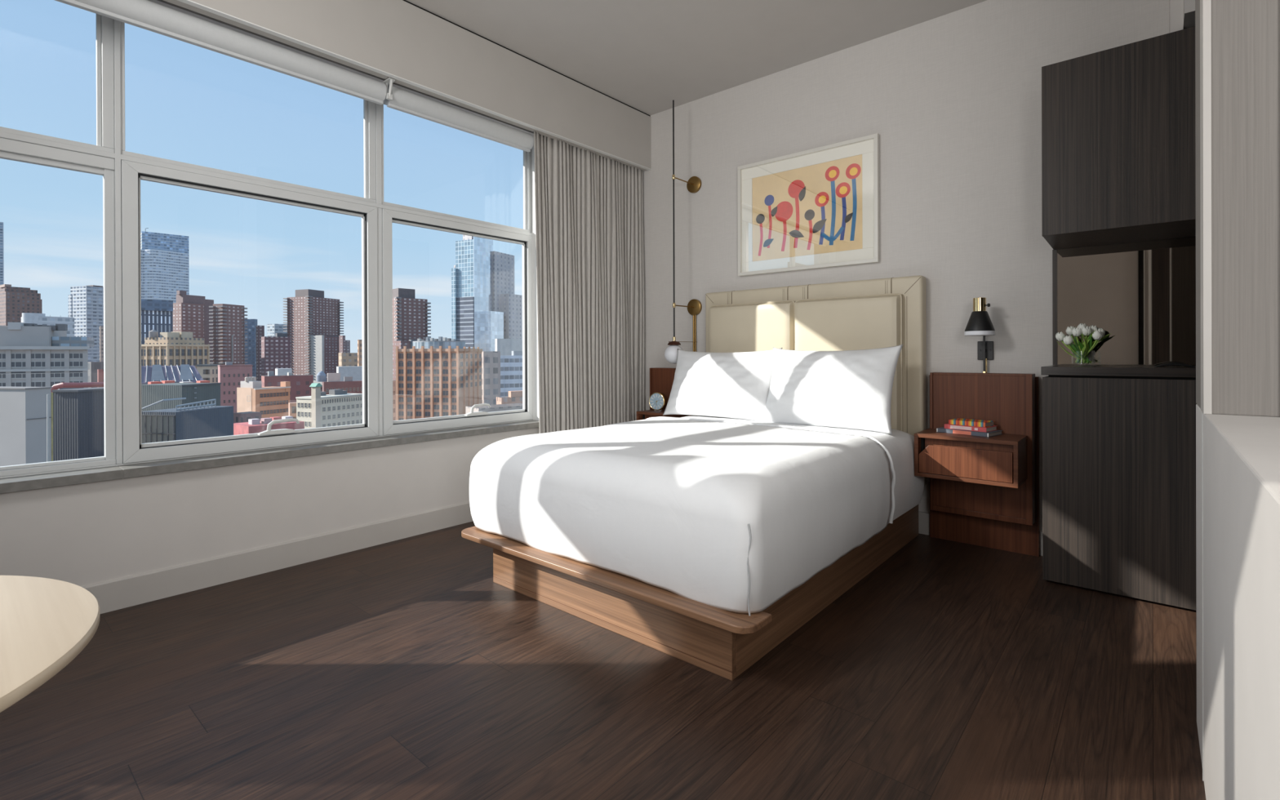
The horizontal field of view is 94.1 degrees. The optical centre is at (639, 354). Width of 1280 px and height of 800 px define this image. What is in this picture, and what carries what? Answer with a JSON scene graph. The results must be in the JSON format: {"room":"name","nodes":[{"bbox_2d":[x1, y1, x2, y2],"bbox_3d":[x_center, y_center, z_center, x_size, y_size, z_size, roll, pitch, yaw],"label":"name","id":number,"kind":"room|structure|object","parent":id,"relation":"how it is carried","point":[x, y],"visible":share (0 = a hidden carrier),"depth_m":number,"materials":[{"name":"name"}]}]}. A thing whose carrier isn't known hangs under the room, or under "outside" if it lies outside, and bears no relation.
{"room":"hotel room","nodes":[
{"label":"hotel room","id":0,"kind":"room"},
{"bbox_2d":[0,0,539,586],"bbox_3d":[-1.475,-0.413,3.164,0.160,2.825,4.160,0,0,41],"label":"wall","id":1,"kind":"structure","parent":0,"point":[84,534],"depth_m":2.62,"materials":[{"name":"grey paint"}]},
{"bbox_2d":[0,13,539,493],"bbox_3d":[-1.665,-0.487,2.966,0.250,1.944,2.932,0,0,41],"label":"window","id":2,"kind":"structure","parent":1,"relation":"in","point":[126,456],"depth_m":2.66,"materials":[{"name":"white metal"}]},
{"bbox_2d":[54,0,386,105],"bbox_3d":[-1.818,-1.359,2.525,0.105,0.129,1.479,0,0,41],"label":"roller shade","id":3,"kind":"object","parent":2,"relation":"attached to","point":[146,15],"visible":1,"depth_m":2.55,"materials":[{"name":"fabric"}]},
{"bbox_2d":[383,81,533,151],"bbox_3d":[-1.014,-1.363,3.461,0.105,0.129,0.937,0,0,41],"label":"roller shade","id":4,"kind":"object","parent":2,"relation":"attached to","point":[402,100],"visible":0.91,"depth_m":3.38,"materials":[{"name":"fabric"}]},
{"bbox_2d":[80,501,472,613],"bbox_3d":[-1.367,0.939,3.156,0.010,0.120,4.040,0,0,41],"label":"baseboard","id":5,"kind":"structure","parent":1,"relation":"attached to","point":[122,593],"depth_m":2.73,"materials":[{"name":"grey paint"}]},
{"bbox_2d":[382,77,395,100],"bbox_3d":[-1.310,-1.364,3.084,0.117,0.097,0.032,0,0,41],"label":"bracket","id":6,"kind":"object","parent":1,"relation":"attached to","point":[388,81],"visible":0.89,"depth_m":3.06,"materials":[{"name":"white metal"}]},
{"bbox_2d":[531,145,538,420],"bbox_3d":[-0.645,-0.235,4.034,0.165,2.460,0.080,0,0,41],"label":"trim","id":7,"kind":"structure","parent":1,"relation":"attached to","point":[535,369],"depth_m":4.04,"materials":[{"name":"white paint"}]},
{"bbox_2d":[0,520,1205,799],"bbox_3d":[0.716,1.055,1.368,6.100,0.120,4.240,0,0,41],"label":"floor","id":8,"kind":"structure","parent":0,"point":[399,669],"depth_m":1.72,"materials":[{"name":"brown wood"}]},
{"bbox_2d":[0,575,100,712],"bbox_3d":[-0.768,0.632,0.426,0.569,0.740,0.569,0,0,41],"label":"round table","id":9,"kind":"object","parent":8,"relation":"on","point":[46,623],"visible":1,"depth_m":0.57,"materials":[{"name":"beige wood"}]},
{"bbox_2d":[636,367,693,420],"bbox_3d":[0.187,0.544,4.208,0.482,0.896,0.393,0,0,41],"label":"nightstand","id":10,"kind":"object","parent":8,"relation":"on","point":[661,380],"visible":0.23,"depth_m":4.30,"materials":[{"name":"brown wood"}]},
{"bbox_2d":[648,391,666,410],"bbox_3d":[0.127,0.326,4.170,0.127,0.130,0.048,0,0,33],"label":"alarm clock","id":11,"kind":"object","parent":10,"relation":"on","point":[657,401],"visible":1,"depth_m":4.15,"materials":[{"name":"gold metal"}]},
{"bbox_2d":[461,504,918,680],"bbox_3d":[0.403,0.883,2.919,1.473,0.221,2.013,0,0,41],"label":"platform bed","id":12,"kind":"object","parent":8,"relation":"on","point":[724,643],"visible":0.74,"depth_m":2.14,"materials":[{"name":"brown wood"}]},
{"bbox_2d":[680,415,924,523],"bbox_3d":[0.376,0.577,2.912,1.452,0.401,1.826,0,0,41],"label":"sheet","id":13,"kind":"object","parent":12,"relation":"on","point":[908,487],"visible":0.09,"depth_m":2.91,"materials":[{"name":"white fabric"}]},
{"bbox_2d":[469,416,896,616],"bbox_3d":[0.173,0.569,2.671,1.493,0.428,1.252,0,0,41],"label":"duvet","id":14,"kind":"object","parent":13,"relation":"on","point":[727,515],"visible":1,"depth_m":2.14,"materials":[{"name":"white fabric"}]},
{"bbox_2d":[662,347,782,421],"bbox_3d":[0.493,0.175,3.699,0.774,0.436,0.238,0,0,35],"label":"pillow","id":15,"kind":"object","parent":13,"relation":"on","point":[736,385],"visible":0.96,"depth_m":3.61,"materials":[{"name":"white fabric"}]},
{"bbox_2d":[760,344,902,435],"bbox_3d":[1.008,0.172,3.220,0.241,0.454,0.763,0,0,-44],"label":"pillow","id":16,"kind":"object","parent":13,"relation":"on","point":[845,388],"visible":0.99,"depth_m":3.12,"materials":[{"name":"white fabric"}]},
{"bbox_2d":[914,372,1039,556],"bbox_3d":[1.652,0.541,2.949,0.496,0.896,0.393,0,0,41],"label":"nightstand","id":17,"kind":"object","parent":8,"relation":"on","point":[984,491],"visible":0.98,"depth_m":2.94,"materials":[{"name":"brown wood"}]},
{"bbox_2d":[936,426,1002,436],"bbox_3d":[1.629,0.378,2.949,0.156,0.019,0.245,0,0,-37],"label":"book","id":18,"kind":"object","parent":17,"relation":"on","point":[942,429],"visible":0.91,"depth_m":2.88,"materials":[{"name":"paper"}]},
{"bbox_2d":[944,423,997,431],"bbox_3d":[1.636,0.357,2.948,0.129,0.022,0.196,0,0,-38],"label":"book","id":19,"kind":"object","parent":18,"relation":"on","point":[993,428],"visible":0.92,"depth_m":2.89,"materials":[{"name":"paper"}]},
{"bbox_2d":[948,417,993,426],"bbox_3d":[1.641,0.335,2.951,0.112,0.022,0.170,0,0,-39],"label":"book","id":20,"kind":"object","parent":19,"relation":"on","point":[969,422],"visible":1,"depth_m":2.92,"materials":[{"name":"paper"}]},
{"bbox_2d":[1040,364,1196,610],"bbox_3d":[2.320,0.519,2.365,1.166,0.938,0.402,0,0,41],"label":"base cabinet","id":21,"kind":"object","parent":8,"relation":"on","point":[1119,452],"depth_m":2.42,"materials":[{"name":"brown wood"}]},
{"bbox_2d":[1072,350,1094,366],"bbox_3d":[1.975,0.015,2.654,0.083,0.069,0.083,0,0,41],"label":"tulip vase","id":22,"kind":"object","parent":21,"relation":"on","point":[1094,350],"visible":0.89,"depth_m":2.66,"materials":[{"name":"clear glass"}]},
{"bbox_2d":[1055,323,1110,363],"bbox_3d":[1.975,-0.052,2.655,0.196,0.182,0.115,0,0,25],"label":"bunch","id":23,"kind":"object","parent":22,"relation":"on","point":[1081,352],"visible":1,"depth_m":2.64,"materials":[{"name":"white plant"}]},
{"bbox_2d":[1154,362,1195,367],"bbox_3d":[2.204,0.042,2.457,0.133,0.021,0.043,0,0,32],"label":"handset","id":24,"kind":"object","parent":21,"relation":"on","point":[1169,363],"visible":1,"depth_m":2.45,"materials":[{"name":"black plastic"}]},
{"bbox_2d":[405,0,986,115],"bbox_3d":[0.706,-1.905,1.362,6.100,0.150,4.240,0,0,41],"label":"ceiling","id":25,"kind":"structure","parent":0,"point":[646,55],"depth_m":3.39,"materials":[{"name":"grey paint"}]},
{"bbox_2d":[642,0,1183,530],"bbox_3d":[2.076,-0.425,2.954,6.100,2.825,0.150,0,0,41],"label":"wall","id":26,"kind":"structure","parent":0,"point":[953,100],"depth_m":3.27,"materials":[{"name":"grey paint"}]},
{"bbox_2d":[163,0,651,171],"bbox_3d":[-1.260,-1.618,3.053,0.083,0.416,4.040,0,0,41],"label":"soffit","id":27,"kind":"object","parent":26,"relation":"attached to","point":[403,42],"depth_m":3.24,"materials":[{"name":"paint"}]},
{"bbox_2d":[533,130,644,433],"bbox_3d":[-0.336,-0.232,4.194,0.078,2.421,1.074,0,0,41],"label":"curtain","id":28,"kind":"object","parent":27,"relation":"hanging from","point":[588,206],"visible":0.82,"depth_m":4.14,"materials":[{"name":"grey fabric"}]},
{"bbox_2d":[664,100,702,364],"bbox_3d":[0.293,-0.833,4.175,0.134,1.840,0.319,0,0,41],"label":"lamp","id":29,"kind":"object","parent":26,"relation":"attached to","point":[694,306],"visible":0.8,"depth_m":4.10,"materials":[{"name":"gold metal"}]},
{"bbox_2d":[737,133,879,276],"bbox_3d":[1.022,-0.903,3.734,0.930,0.738,0.032,0,0,41],"label":"framed print","id":30,"kind":"object","parent":26,"relation":"attached to","point":[819,207],"visible":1,"depth_m":3.70,"materials":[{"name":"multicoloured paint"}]},
{"bbox_2d":[705,275,926,485],"bbox_3d":[0.987,0.143,3.674,1.416,1.155,0.166,0,0,41],"label":"headboard","id":31,"kind":"object","parent":26,"relation":"attached to","point":[891,312],"visible":0.46,"depth_m":3.44,"materials":[{"name":"beige leather"}]},
{"bbox_2d":[964,297,995,373],"bbox_3d":[1.725,-0.093,3.008,0.135,0.384,0.227,0,0,41],"label":"wall sconce","id":32,"kind":"object","parent":26,"relation":"attached to","point":[980,323],"visible":0.98,"depth_m":2.95,"materials":[{"name":"black metal"}]},
{"bbox_2d":[964,330,995,336],"bbox_3d":[1.695,-0.107,2.973,0.135,0.024,0.135,0,0,41],"label":"diffuser","id":33,"kind":"object","parent":32,"relation":"attached to","point":[966,333],"depth_m":2.92,"materials":[{"name":"white glass"}]},
{"bbox_2d":[918,511,1042,555],"bbox_3d":[1.345,0.929,3.482,3.700,0.120,0.012,0,0,41],"label":"baseboard","id":34,"kind":"structure","parent":26,"relation":"attached to","point":[923,517],"depth_m":3.28,"materials":[{"name":"grey paint"}]},
{"bbox_2d":[1168,0,1195,33],"bbox_3d":[2.510,-1.575,2.265,0.740,0.524,0.319,0,0,41],"label":"trim","id":35,"kind":"structure","parent":26,"relation":"attached to","point":[1181,12],"depth_m":2.46,"materials":[{"name":"grey paint"}]},
{"bbox_2d":[1195,0,1279,417],"bbox_3d":[2.337,-0.852,0.659,2.512,1.965,0.349,0,0,41],"label":"wall","id":36,"kind":"structure","parent":0,"point":[1237,42],"depth_m":1.31,"materials":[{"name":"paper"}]},
{"bbox_2d":[1195,404,1279,799],"bbox_3d":[0.735,0.567,0.478,0.310,0.860,2.720,0,0,41],"label":"wall","id":37,"kind":"structure","parent":0,"point":[1242,453],"depth_m":0.85,"materials":[{"name":"grey paint"}]},
{"bbox_2d":[1201,412,1203,781],"bbox_3d":[1.337,-0.418,1.326,0.009,2.823,0.139,0,0,-23],"label":"trim","id":38,"kind":"structure","parent":37,"relation":"attached to","point":[1202,412],"depth_m":1.39,"materials":[{"name":"grey paint"}]},
{"label":"outside","id":39,"kind":"structure","parent":0,"visible":0},
{"bbox_3d":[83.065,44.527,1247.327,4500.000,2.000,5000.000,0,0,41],"label":"ground","id":40,"kind":"structure","parent":39,"visible":0},
{"bbox_2d":[0,222,4,284],"bbox_3d":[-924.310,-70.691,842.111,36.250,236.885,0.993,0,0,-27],"label":"glass tower","id":41,"kind":"structure","parent":40,"relation":"on","point":[2,251],"depth_m":849.03,"materials":[{"name":"blue glass"}]},
{"bbox_2d":[0,284,42,325],"bbox_3d":[-765.927,-18.096,730.749,67.824,130.980,30.898,0,0,31],"label":"tower","id":42,"kind":"structure","parent":40,"relation":"on","point":[14,301],"depth_m":709.39,"materials":[{"name":"brick"}]},
{"bbox_2d":[0,322,93,386],"bbox_3d":[-85.547,20.827,85.992,11.086,50.643,9.500,0,0,-31],"label":"building","id":43,"kind":"structure","parent":40,"relation":"on","point":[32,354],"depth_m":82.74,"materials":[{"name":"paint"}]},
{"bbox_2d":[24,323,37,326],"bbox_3d":[-85.799,-3.950,83.928,1.000,0.920,1.200,0,0,-31],"label":"plant","id":44,"kind":"object","parent":43,"relation":"on","point":[25,324],"depth_m":83.49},
{"bbox_2d":[48,325,57,330],"bbox_3d":[-83.711,-3.840,85.176,1.000,0.680,1.200,0,0,-31],"label":"plant","id":45,"kind":"object","parent":43,"relation":"on","point":[52,327],"depth_m":84.73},
{"bbox_2d":[55,324,67,330],"bbox_3d":[-83.076,-3.963,85.556,1.000,0.920,1.200,0,0,-31],"label":"plant","id":46,"kind":"object","parent":43,"relation":"on","point":[58,326],"depth_m":85.12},
{"bbox_2d":[21,312,74,337],"bbox_3d":[-340.987,11.686,341.104,19.651,69.815,20.483,0,0,30],"label":"building","id":47,"kind":"structure","parent":40,"relation":"on","point":[27,317],"depth_m":335.75,"materials":[{"name":"concrete"}]},
{"bbox_2d":[68,284,103,361],"bbox_3d":[-605.502,-14.410,652.245,27.970,122.763,17.778,0,0,17],"label":"tower","id":48,"kind":"structure","parent":40,"relation":"on","point":[86,303],"depth_m":644.97,"materials":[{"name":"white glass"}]},
{"bbox_2d":[88,361,103,387],"bbox_3d":[-128.957,23.920,141.776,1.594,44.563,3.081,0,0,27],"label":"brick block","id":49,"kind":"object","parent":40,"relation":"on","point":[93,366],"visible":0.14,"depth_m":140.54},
{"bbox_2d":[97,368,103,387],"bbox_3d":[-108.160,24.529,121.932,0.569,43.271,4.126,0,0,33],"label":"brick block","id":50,"kind":"object","parent":40,"relation":"on","point":[100,371],"visible":0.14,"depth_m":120.30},
{"bbox_2d":[99,325,103,361],"bbox_3d":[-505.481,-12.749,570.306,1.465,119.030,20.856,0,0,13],"label":"stone tower","id":51,"kind":"structure","parent":40,"relation":"on","point":[101,327],"depth_m":560.90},
{"bbox_2d":[141,298,173,344],"bbox_3d":[-370.786,3.571,450.076,69.597,85.870,19.109,0,0,44],"label":"block","id":52,"kind":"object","parent":40,"relation":"on","point":[157,315],"visible":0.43,"depth_m":426.61,"materials":[{"name":"blue glass"}]},
{"bbox_2d":[140,227,189,302],"bbox_3d":[-819.349,-70.885,1005.845,57.753,235.967,325.967,0,0,-44],"label":"office tower","id":53,"kind":"structure","parent":40,"relation":"on","point":[164,257],"depth_m":891.52,"materials":[{"name":"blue glass"}]},
{"bbox_2d":[141,364,203,384],"bbox_3d":[-77.991,23.863,99.514,8.505,44.470,5.120,0,0,-36],"label":"glass roof","id":54,"kind":"structure","parent":40,"relation":"on","point":[184,372],"depth_m":99.15,"materials":[{"name":"glass"}]},
{"bbox_2d":[141,329,209,368],"bbox_3d":[-157.005,18.985,198.627,17.249,54.432,14.384,0,0,14],"label":"building","id":55,"kind":"structure","parent":40,"relation":"on","point":[173,348],"depth_m":192.81,"materials":[{"name":"beige stone"}]},
{"bbox_2d":[173,290,213,364],"bbox_3d":[-400.754,-5.086,536.321,13.652,103.092,29.701,0,0,22],"label":"brick tower","id":56,"kind":"structure","parent":40,"relation":"on","point":[190,313],"depth_m":529.89,"materials":[{"name":"brown brick"}]},
{"bbox_2d":[195,364,220,382],"bbox_3d":[-125.804,24.436,173.772,4.152,43.398,3.937,0,0,-1],"label":"house","id":57,"kind":"structure","parent":40,"relation":"on","point":[207,371],"depth_m":171.99,"materials":[{"name":"stone"}]},
{"bbox_2d":[208,303,248,364],"bbox_3d":[-352.700,1.681,511.028,14.474,89.311,24.709,0,0,13],"label":"brick tower","id":58,"kind":"structure","parent":40,"relation":"on","point":[228,328],"depth_m":504.88,"materials":[{"name":"brick"}]},
{"bbox_2d":[217,361,253,413],"bbox_3d":[-114.878,24.027,169.221,7.730,44.156,4.659,0,0,-41],"label":"brick house","id":59,"kind":"structure","parent":40,"relation":"on","point":[230,376],"depth_m":166.86,"materials":[{"name":"pink brick"}]},
{"bbox_2d":[225,361,232,364],"bbox_3d":[-115.974,2.454,168.048,1.516,1.000,1.370,0,0,-41],"label":"plant","id":60,"kind":"object","parent":59,"relation":"on","point":[226,362],"depth_m":167.51,"materials":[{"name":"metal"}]},
{"bbox_2d":[233,411,261,422],"bbox_3d":[-67.175,27.966,102.041,3.225,36.181,2.847,0,0,26],"label":"brick house","id":61,"kind":"structure","parent":40,"relation":"on","point":[238,417],"depth_m":100.93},
{"bbox_2d":[244,319,257,377],"bbox_3d":[-367.755,6.307,561.685,11.711,79.986,3.944,0,0,-3],"label":"glass block","id":62,"kind":"object","parent":40,"relation":"on","point":[251,323],"visible":0.43,"depth_m":559.81,"materials":[{"name":"blue glass"}]},
{"bbox_2d":[255,325,264,381],"bbox_3d":[-346.490,9.753,543.568,5.051,73.010,5.083,0,0,37],"label":"brick block","id":63,"kind":"object","parent":40,"relation":"on","point":[260,330],"visible":0.5,"depth_m":541.13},
{"bbox_2d":[236,377,290,417],"bbox_3d":[-81.800,25.391,129.628,6.250,41.336,8.012,0,0,23],"label":"building","id":64,"kind":"structure","parent":40,"relation":"on","point":[271,402],"depth_m":127.28,"materials":[{"name":"concrete"}]},
{"bbox_2d":[261,333,290,375],"bbox_3d":[-293.683,14.319,480.913,18.336,63.729,12.768,0,0,-42],"label":"building","id":65,"kind":"structure","parent":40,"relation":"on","point":[275,350],"depth_m":475.80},
{"bbox_2d":[266,324,287,336],"bbox_3d":[-468.742,3.301,772.534,16.581,85.965,19.517,0,0,28],"label":"tower","id":66,"kind":"structure","parent":40,"relation":"on","point":[272,329],"depth_m":764.79,"materials":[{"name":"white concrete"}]},
{"bbox_2d":[275,368,292,375],"bbox_3d":[-200.390,26.892,335.040,6.990,38.443,7.154,0,0,-41],"label":"shed","id":67,"kind":"object","parent":40,"relation":"on","point":[278,371],"visible":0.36,"depth_m":332.41,"materials":[{"name":"grey concrete"}]},
{"bbox_2d":[261,371,313,402],"bbox_3d":[-128.644,25.970,217.590,15.376,40.196,6.758,0,0,-40],"label":"brick house","id":68,"kind":"structure","parent":40,"relation":"on","point":[300,384],"depth_m":215.98,"materials":[{"name":"brick"}]},
{"bbox_2d":[267,371,274,376],"bbox_3d":[-132.384,6.692,213.565,1.538,1.600,2.703,0,0,-40],"label":"plant","id":69,"kind":"object","parent":68,"relation":"on","point":[269,373],"depth_m":212.53,"materials":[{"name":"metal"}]},
{"bbox_2d":[288,402,296,418],"bbox_3d":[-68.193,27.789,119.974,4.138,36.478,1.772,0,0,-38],"label":"building","id":70,"kind":"structure","parent":40,"relation":"on","point":[291,406],"depth_m":118.47,"materials":[{"name":"concrete"}]},
{"bbox_2d":[283,288,343,391],"bbox_3d":[-356.045,-12.450,661.694,53.940,117.068,45.377,0,0,21],"label":"brick tower","id":71,"kind":"structure","parent":40,"relation":"on","point":[313,323],"depth_m":646.38,"materials":[{"name":"brick"}]},
{"bbox_2d":[295,382,362,428],"bbox_3d":[-61.002,25.662,118.111,5.512,40.690,12.124,0,0,21],"label":"building","id":72,"kind":"structure","parent":40,"relation":"on","point":[338,407],"depth_m":114.96,"materials":[{"name":"white concrete"}]},
{"bbox_2d":[320,391,325,395],"bbox_3d":[-62.954,7.670,117.219,1.500,0.810,1.440,0,0,21],"label":"plant","id":73,"kind":"object","parent":72,"relation":"on","point":[322,393],"depth_m":117.03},
{"bbox_2d":[328,389,342,395],"bbox_3d":[-61.362,7.524,120.181,1.500,1.080,1.920,0,0,21],"label":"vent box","id":74,"kind":"object","parent":72,"relation":"on","point":[331,392],"depth_m":119.48,"materials":[{"name":"grey metal"}]},
{"bbox_2d":[316,371,362,394],"bbox_3d":[-77.433,25.053,154.282,10.815,41.894,4.170,0,0,-38],"label":"brick house","id":75,"kind":"structure","parent":40,"relation":"on","point":[333,382],"depth_m":152.30,"materials":[{"name":"red brick"}]},
{"bbox_2d":[343,376,352,381],"bbox_3d":[-75.468,6.199,154.121,1.943,1.200,0.570,0,0,-38],"label":"box","id":76,"kind":"object","parent":75,"relation":"on","point":[345,378],"depth_m":153.83,"materials":[{"name":"concrete"}]},
{"bbox_2d":[338,335,345,352],"bbox_3d":[-311.155,12.873,622.552,5.506,66.246,3.127,0,0,23],"label":"brick block","id":77,"kind":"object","parent":40,"relation":"on","point":[341,338],"visible":0.36,"depth_m":621.32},
{"bbox_2d":[345,340,350,352],"bbox_3d":[-315.837,15.091,642.794,3.275,61.772,4.608,0,0,24],"label":"brick block","id":78,"kind":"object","parent":40,"relation":"on","point":[347,342],"visible":0.29,"depth_m":641.51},
{"bbox_2d":[338,352,357,366],"bbox_3d":[-209.633,22.277,427.851,10.301,47.412,11.813,0,0,-37],"label":"stone building","id":79,"kind":"structure","parent":40,"relation":"on","point":[345,359],"depth_m":423.08,"materials":[{"name":"beige stone"}]},
{"bbox_2d":[336,366,362,381],"bbox_3d":[-148.437,25.939,305.928,12.389,40.088,5.421,0,0,-37],"label":"shed","id":80,"kind":"object","parent":40,"relation":"on","point":[356,372],"visible":0.21,"depth_m":303.77,"materials":[{"name":"grey concrete"}]},
{"bbox_2d":[357,339,362,366],"bbox_3d":[-178.770,18.118,382.211,3.775,55.675,2.516,0,0,-40],"label":"stone building","id":81,"kind":"structure","parent":40,"relation":"on","point":[359,341],"depth_m":380.64,"materials":[{"name":"beige stone"}]},
{"bbox_2d":[392,380,395,420],"bbox_3d":[-66.853,26.259,156.203,2.406,39.402,14.545,0,0,-43],"label":"brick house","id":82,"kind":"structure","parent":40,"relation":"on","point":[393,381],"depth_m":150.74,"materials":[{"name":"beige brick"}]},
{"bbox_2d":[392,288,431,380],"bbox_3d":[-206.910,-5.493,515.890,86.956,102.624,38.665,0,0,44],"label":"brick tower","id":83,"kind":"structure","parent":40,"relation":"on","point":[410,314],"depth_m":507.11,"materials":[{"name":"brick"}]},
{"bbox_2d":[395,336,482,420],"bbox_3d":[-47.384,20.817,141.902,16.037,50.200,11.742,0,0,11],"label":"building","id":84,"kind":"structure","parent":40,"relation":"on","point":[441,376],"depth_m":136.82,"materials":[{"name":"orange brick"}]},
{"bbox_2d":[438,336,442,341],"bbox_3d":[-46.871,-3.757,140.027,0.600,1.050,0.800,0,0,11],"label":"plant","id":85,"kind":"object","parent":84,"relation":"on","point":[440,338],"depth_m":139.69,"materials":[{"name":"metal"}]},
{"bbox_2d":[451,235,522,351],"bbox_3d":[-78.818,37.191,317.901,21.644,209.000,39.053,0,0,26],"label":"glass tower","id":86,"kind":"structure","parent":40,"relation":"on","point":[486,308],"depth_m":304.51,"materials":[{"name":"glass"}]},
{"bbox_2d":[481,351,500,404],"bbox_3d":[-38.441,22.478,152.586,4.864,46.779,2.351,0,0,-45],"label":"building","id":87,"kind":"structure","parent":40,"relation":"on","point":[491,360],"depth_m":151.48,"materials":[{"name":"grey concrete"}]},
{"bbox_2d":[465,403,522,413],"bbox_3d":[-19.695,26.549,84.386,8.435,38.745,4.323,0,0,-39],"label":"brick house","id":88,"kind":"structure","parent":40,"relation":"on","point":[498,407],"depth_m":82.52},
{"bbox_2d":[494,338,522,355],"bbox_3d":[-49.326,19.722,235.264,15.312,52.077,2.413,0,0,-33],"label":"block","id":89,"kind":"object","parent":40,"relation":"on","point":[505,346],"visible":0.21,"depth_m":232.45,"materials":[{"name":"stone"}]},
{"bbox_2d":[496,390,522,404],"bbox_3d":[-21.419,26.048,102.742,5.837,39.694,2.777,0,0,-31],"label":"brick house","id":90,"kind":"structure","parent":40,"relation":"on","point":[514,397],"depth_m":101.35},
{"bbox_2d":[500,351,522,396],"bbox_3d":[-39.442,22.292,185.825,11.170,47.040,6.997,0,0,-29],"label":"banded building","id":91,"kind":"structure","parent":40,"relation":"on","point":[511,366],"depth_m":181.92,"materials":[{"name":"metal"}]},
{"bbox_3d":[3.380,-0.427,1.326,1.800,2.825,0.620,0,0,41],"label":"wall niche","id":92,"kind":"object","parent":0,"visible":0},
{"bbox_2d":[1041,26,1195,249],"bbox_3d":[2.318,-0.882,2.363,1.162,0.745,0.398,0,0,41],"label":"upper cabinet","id":93,"kind":"object","parent":92,"relation":"attached to","point":[1118,123],"visible":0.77,"depth_m":2.43,"materials":[{"name":"brown wood"}]},
{"bbox_2d":[1052,235,1195,366],"bbox_3d":[2.442,-0.231,2.508,1.164,0.558,0.018,0,0,41],"label":"mirror","id":94,"kind":"object","parent":92,"relation":"attached to","point":[1142,295],"visible":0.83,"depth_m":2.70,"materials":[{"name":"brown mirror"}]},
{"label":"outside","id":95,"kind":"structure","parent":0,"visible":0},
{"bbox_2d":[233,415,304,435],"bbox_3d":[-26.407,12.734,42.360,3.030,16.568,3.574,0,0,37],"label":"roof","id":96,"kind":"structure","parent":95,"point":[253,425],"depth_m":41.34,"materials":[{"name":"pink"}]},
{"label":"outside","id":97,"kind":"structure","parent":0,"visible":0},
{"bbox_2d":[52,386,104,461],"bbox_3d":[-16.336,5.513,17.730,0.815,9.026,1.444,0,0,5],"label":"building","id":98,"kind":"structure","parent":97,"point":[78,418],"depth_m":17.06,"materials":[{"name":"metal"}]},
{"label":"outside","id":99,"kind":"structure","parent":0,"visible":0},
{"bbox_2d":[142,397,233,443],"bbox_3d":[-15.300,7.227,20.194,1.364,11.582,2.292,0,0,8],"label":"building","id":100,"kind":"structure","parent":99,"point":[209,420],"depth_m":19.49,"materials":[{"name":"grey metal"}]},
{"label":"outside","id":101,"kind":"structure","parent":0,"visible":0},
{"bbox_2d":[147,381,160,384],"bbox_3d":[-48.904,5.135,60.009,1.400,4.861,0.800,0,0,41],"label":"vent box","id":102,"kind":"object","parent":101,"point":[151,382],"visible":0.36,"depth_m":59.67,"materials":[{"name":"red metal"}]},
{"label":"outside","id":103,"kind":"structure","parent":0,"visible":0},
{"bbox_2d":[141,382,221,411],"bbox_3d":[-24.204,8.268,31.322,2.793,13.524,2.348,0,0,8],"label":"building","id":104,"kind":"structure","parent":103,"point":[152,393],"depth_m":30.30,"materials":[{"name":"metal"}]},
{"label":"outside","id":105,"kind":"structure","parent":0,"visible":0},
{"bbox_2d":[161,380,174,383],"bbox_3d":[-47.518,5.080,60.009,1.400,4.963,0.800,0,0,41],"label":"vent box","id":106,"kind":"object","parent":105,"point":[162,381],"visible":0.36,"depth_m":59.71,"materials":[{"name":"metal"}]},
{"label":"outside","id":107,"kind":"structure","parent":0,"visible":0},
{"bbox_2d":[196,380,209,382],"bbox_3d":[-44.002,5.073,60.009,1.400,4.950,0.800,0,0,41],"label":"vent box","id":108,"kind":"object","parent":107,"point":[197,381],"visible":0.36,"depth_m":59.73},
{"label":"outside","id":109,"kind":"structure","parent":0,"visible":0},
{"bbox_2d":[57,387,84,389],"bbox_3d":[-19.616,1.823,20.503,0.900,1.620,0.600,0,0,41],"label":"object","id":110,"kind":"object","parent":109,"point":[61,388],"visible":0.07,"depth_m":20.15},
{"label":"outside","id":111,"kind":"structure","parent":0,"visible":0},
{"bbox_2d":[46,394,48,462],"bbox_3d":[-13.522,1.772,13.603,0.046,1.752,0.040,0,0,18],"label":"drain pipe","id":112,"kind":"object","parent":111,"point":[47,395],"visible":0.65,"depth_m":13.59,"materials":[{"name":"grey metal"}]},
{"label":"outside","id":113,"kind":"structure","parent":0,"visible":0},
{"bbox_2d":[50,392,53,461],"bbox_3d":[-15.025,1.960,15.203,0.073,1.999,0.066,0,0,18],"label":"post","id":114,"kind":"object","parent":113,"point":[51,393],"visible":0.38,"depth_m":15.19,"materials":[{"name":"grey metal"}]},
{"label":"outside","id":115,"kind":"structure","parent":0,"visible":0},
{"bbox_2d":[50,382,103,392],"bbox_3d":[-18.517,1.110,19.959,0.544,0.462,2.110,0,0,3],"label":"pipe","id":116,"kind":"object","parent":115,"point":[87,384],"visible":0.62,"depth_m":19.37,"materials":[{"name":"metal"}]},
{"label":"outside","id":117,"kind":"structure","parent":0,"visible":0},
{"bbox_2d":[0,386,52,466],"bbox_3d":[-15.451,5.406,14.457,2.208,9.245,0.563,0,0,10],"label":"building","id":118,"kind":"structure","parent":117,"point":[23,410],"depth_m":14.11,"materials":[{"name":"white concrete"}]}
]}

